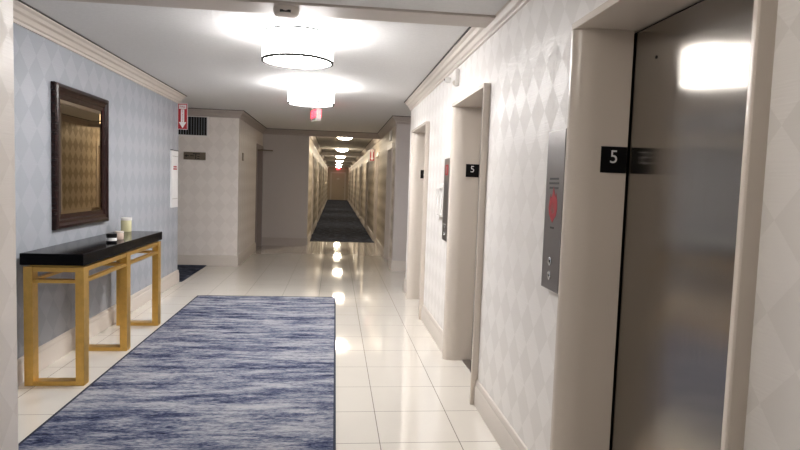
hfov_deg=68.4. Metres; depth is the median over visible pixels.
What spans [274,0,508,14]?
ceiling
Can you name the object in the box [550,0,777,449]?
elevator
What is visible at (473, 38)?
crown molding
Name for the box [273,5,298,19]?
smoke detector
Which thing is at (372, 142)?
crown molding
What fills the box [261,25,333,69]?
drum ceiling light
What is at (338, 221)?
floor
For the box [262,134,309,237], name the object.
wall
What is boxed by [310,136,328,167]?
crown molding
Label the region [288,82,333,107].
drum ceiling light
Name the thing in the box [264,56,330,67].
diffuser
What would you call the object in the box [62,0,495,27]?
ceiling beam
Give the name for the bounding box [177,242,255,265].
baseboard
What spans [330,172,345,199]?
end door
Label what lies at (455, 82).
wall sensor
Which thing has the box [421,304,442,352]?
baseboard
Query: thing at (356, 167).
door
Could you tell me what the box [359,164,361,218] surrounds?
door
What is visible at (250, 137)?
wall
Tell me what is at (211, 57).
ceiling
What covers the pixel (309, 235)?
baseboard
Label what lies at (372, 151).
arrow sign
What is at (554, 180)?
panel
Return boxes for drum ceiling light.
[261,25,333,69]
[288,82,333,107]
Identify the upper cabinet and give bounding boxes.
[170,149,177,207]
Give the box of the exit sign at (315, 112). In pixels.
[311,108,320,121]
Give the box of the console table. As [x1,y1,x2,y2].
[20,231,161,385]
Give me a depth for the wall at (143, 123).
5.16 m
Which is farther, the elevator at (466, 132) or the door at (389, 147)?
the door at (389, 147)
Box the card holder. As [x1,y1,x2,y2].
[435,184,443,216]
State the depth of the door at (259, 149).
12.83 m
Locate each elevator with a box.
[406,121,429,318]
[442,83,490,404]
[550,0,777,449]
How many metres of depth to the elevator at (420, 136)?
7.44 m
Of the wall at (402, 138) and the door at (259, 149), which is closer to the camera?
the wall at (402, 138)
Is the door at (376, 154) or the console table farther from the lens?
the door at (376, 154)
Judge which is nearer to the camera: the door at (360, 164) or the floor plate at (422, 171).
the floor plate at (422, 171)
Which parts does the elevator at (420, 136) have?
head frame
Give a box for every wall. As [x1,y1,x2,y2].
[0,0,17,449]
[13,23,177,358]
[178,117,240,255]
[239,120,262,253]
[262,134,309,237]
[307,138,327,236]
[327,167,347,199]
[348,126,395,257]
[391,124,410,260]
[405,0,799,449]
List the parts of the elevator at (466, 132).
sill, head frame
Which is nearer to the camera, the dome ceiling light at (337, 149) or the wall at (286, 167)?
the wall at (286, 167)
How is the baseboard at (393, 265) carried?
attached to the wall at (402, 138)
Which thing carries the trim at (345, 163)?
attached to the wall at (381, 145)
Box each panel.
[442,158,449,241]
[541,128,566,293]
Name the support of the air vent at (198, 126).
in the wall at (208, 189)
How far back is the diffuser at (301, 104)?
6.86 m
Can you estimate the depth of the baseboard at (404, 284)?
7.96 m
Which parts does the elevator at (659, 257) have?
head frame, door panel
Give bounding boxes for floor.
[18,234,500,449]
[177,265,205,281]
[310,200,373,242]
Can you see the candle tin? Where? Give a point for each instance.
(110, 237)
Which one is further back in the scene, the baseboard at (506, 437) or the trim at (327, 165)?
the trim at (327, 165)
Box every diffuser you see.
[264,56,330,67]
[290,102,331,106]
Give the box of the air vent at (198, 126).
[178,116,208,136]
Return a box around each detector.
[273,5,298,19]
[444,77,450,82]
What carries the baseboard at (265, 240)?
attached to the wall at (286, 167)
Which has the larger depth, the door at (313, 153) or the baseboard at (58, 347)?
the door at (313, 153)
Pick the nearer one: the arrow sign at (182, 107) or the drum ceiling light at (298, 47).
the drum ceiling light at (298, 47)
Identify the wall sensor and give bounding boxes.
[452,69,459,85]
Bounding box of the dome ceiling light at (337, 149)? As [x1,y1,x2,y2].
[336,148,347,151]
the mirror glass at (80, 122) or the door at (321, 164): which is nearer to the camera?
the mirror glass at (80, 122)
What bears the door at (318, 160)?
in the wall at (312, 149)
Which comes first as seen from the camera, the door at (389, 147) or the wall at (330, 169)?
the door at (389, 147)
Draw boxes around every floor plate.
[420,170,423,178]
[466,164,478,176]
[600,146,626,172]
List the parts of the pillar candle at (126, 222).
lid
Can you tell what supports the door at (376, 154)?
in the wall at (381, 145)
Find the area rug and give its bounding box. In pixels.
[18,295,335,449]
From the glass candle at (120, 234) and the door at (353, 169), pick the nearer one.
the glass candle at (120, 234)
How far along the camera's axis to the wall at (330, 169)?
46.10 m
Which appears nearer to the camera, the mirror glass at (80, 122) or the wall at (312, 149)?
the mirror glass at (80, 122)
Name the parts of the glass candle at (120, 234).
glass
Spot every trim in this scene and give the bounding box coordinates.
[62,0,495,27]
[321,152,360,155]
[324,158,355,160]
[326,162,352,164]
[327,165,349,166]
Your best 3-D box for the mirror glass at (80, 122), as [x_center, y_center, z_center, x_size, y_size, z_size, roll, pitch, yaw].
[-2.694,-0.558,4.979,0.010,0.896,0.820,1,4,-6]
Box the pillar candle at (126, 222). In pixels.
[120,217,131,231]
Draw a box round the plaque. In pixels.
[184,152,205,159]
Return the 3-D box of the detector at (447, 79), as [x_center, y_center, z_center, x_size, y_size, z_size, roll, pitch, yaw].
[0.417,-1.281,5.196,0.056,0.047,0.048,1,4,-6]
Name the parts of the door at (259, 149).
frame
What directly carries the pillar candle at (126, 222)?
on the console table
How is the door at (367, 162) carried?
in the wall at (381, 145)
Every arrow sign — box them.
[178,103,187,129]
[370,149,374,160]
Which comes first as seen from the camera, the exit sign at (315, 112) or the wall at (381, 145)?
the exit sign at (315, 112)
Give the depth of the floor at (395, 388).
5.01 m
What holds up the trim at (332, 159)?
attached to the wall at (381, 145)
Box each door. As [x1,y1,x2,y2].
[255,144,272,245]
[311,153,313,233]
[316,160,318,221]
[320,164,321,214]
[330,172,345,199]
[352,169,353,207]
[355,167,356,212]
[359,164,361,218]
[365,159,368,227]
[373,152,378,241]
[384,143,392,258]
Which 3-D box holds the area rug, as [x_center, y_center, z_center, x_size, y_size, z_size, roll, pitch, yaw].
[-1.272,1.151,3.870,1.690,0.012,7.010,1,4,-6]
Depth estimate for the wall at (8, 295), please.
2.29 m
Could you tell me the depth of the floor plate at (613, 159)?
2.38 m
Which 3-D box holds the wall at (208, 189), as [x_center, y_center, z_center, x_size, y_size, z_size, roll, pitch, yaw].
[-4.383,-0.645,9.660,3.400,2.570,0.200,1,4,-6]
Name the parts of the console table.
leg, long rail, cross rail, cross rail, foot rail, leg, foot rail, long rail, long rail, cross rail, leg, leg, foot rail, long rail, long rail, cross rail, leg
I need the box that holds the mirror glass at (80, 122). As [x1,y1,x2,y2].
[61,103,99,210]
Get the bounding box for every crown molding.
[13,0,186,103]
[188,108,410,138]
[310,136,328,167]
[347,139,379,168]
[404,0,529,110]
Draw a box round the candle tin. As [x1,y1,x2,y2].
[106,233,116,242]
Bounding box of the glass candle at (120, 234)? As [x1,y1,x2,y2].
[114,231,123,239]
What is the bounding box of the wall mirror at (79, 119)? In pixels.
[51,81,108,229]
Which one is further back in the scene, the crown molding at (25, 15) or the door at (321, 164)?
the door at (321, 164)
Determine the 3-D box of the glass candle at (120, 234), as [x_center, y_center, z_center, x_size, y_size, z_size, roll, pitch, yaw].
[-2.381,0.086,4.991,0.074,0.069,0.074,1,4,-6]
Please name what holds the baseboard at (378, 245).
attached to the wall at (381, 145)
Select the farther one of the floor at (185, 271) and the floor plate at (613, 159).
the floor at (185, 271)
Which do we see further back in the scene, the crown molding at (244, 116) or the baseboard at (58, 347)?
the crown molding at (244, 116)
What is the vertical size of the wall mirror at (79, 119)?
1.126 m
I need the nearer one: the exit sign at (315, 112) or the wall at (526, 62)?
the wall at (526, 62)
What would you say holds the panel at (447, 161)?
attached to the wall at (526, 62)
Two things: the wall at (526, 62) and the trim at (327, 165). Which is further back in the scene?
the trim at (327, 165)
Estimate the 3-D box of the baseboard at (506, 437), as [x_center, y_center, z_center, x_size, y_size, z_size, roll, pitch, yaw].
[0.588,1.177,3.252,0.020,0.176,1.433,1,4,-6]
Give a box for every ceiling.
[21,0,468,167]
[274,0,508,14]
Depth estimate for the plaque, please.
9.62 m
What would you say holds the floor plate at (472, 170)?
attached to the elevator at (466, 132)
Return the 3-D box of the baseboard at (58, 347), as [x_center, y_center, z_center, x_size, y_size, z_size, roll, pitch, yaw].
[-3.059,0.913,5.230,0.620,0.176,5.900,1,4,-6]
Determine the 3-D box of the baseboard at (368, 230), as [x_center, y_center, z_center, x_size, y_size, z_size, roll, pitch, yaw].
[-0.853,0.200,16.389,0.020,0.176,3.230,1,4,-6]
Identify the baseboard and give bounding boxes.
[17,270,178,384]
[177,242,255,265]
[262,237,306,245]
[307,231,310,244]
[366,225,372,240]
[375,238,383,258]
[388,257,405,270]
[403,279,405,293]
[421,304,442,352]
[474,379,527,449]

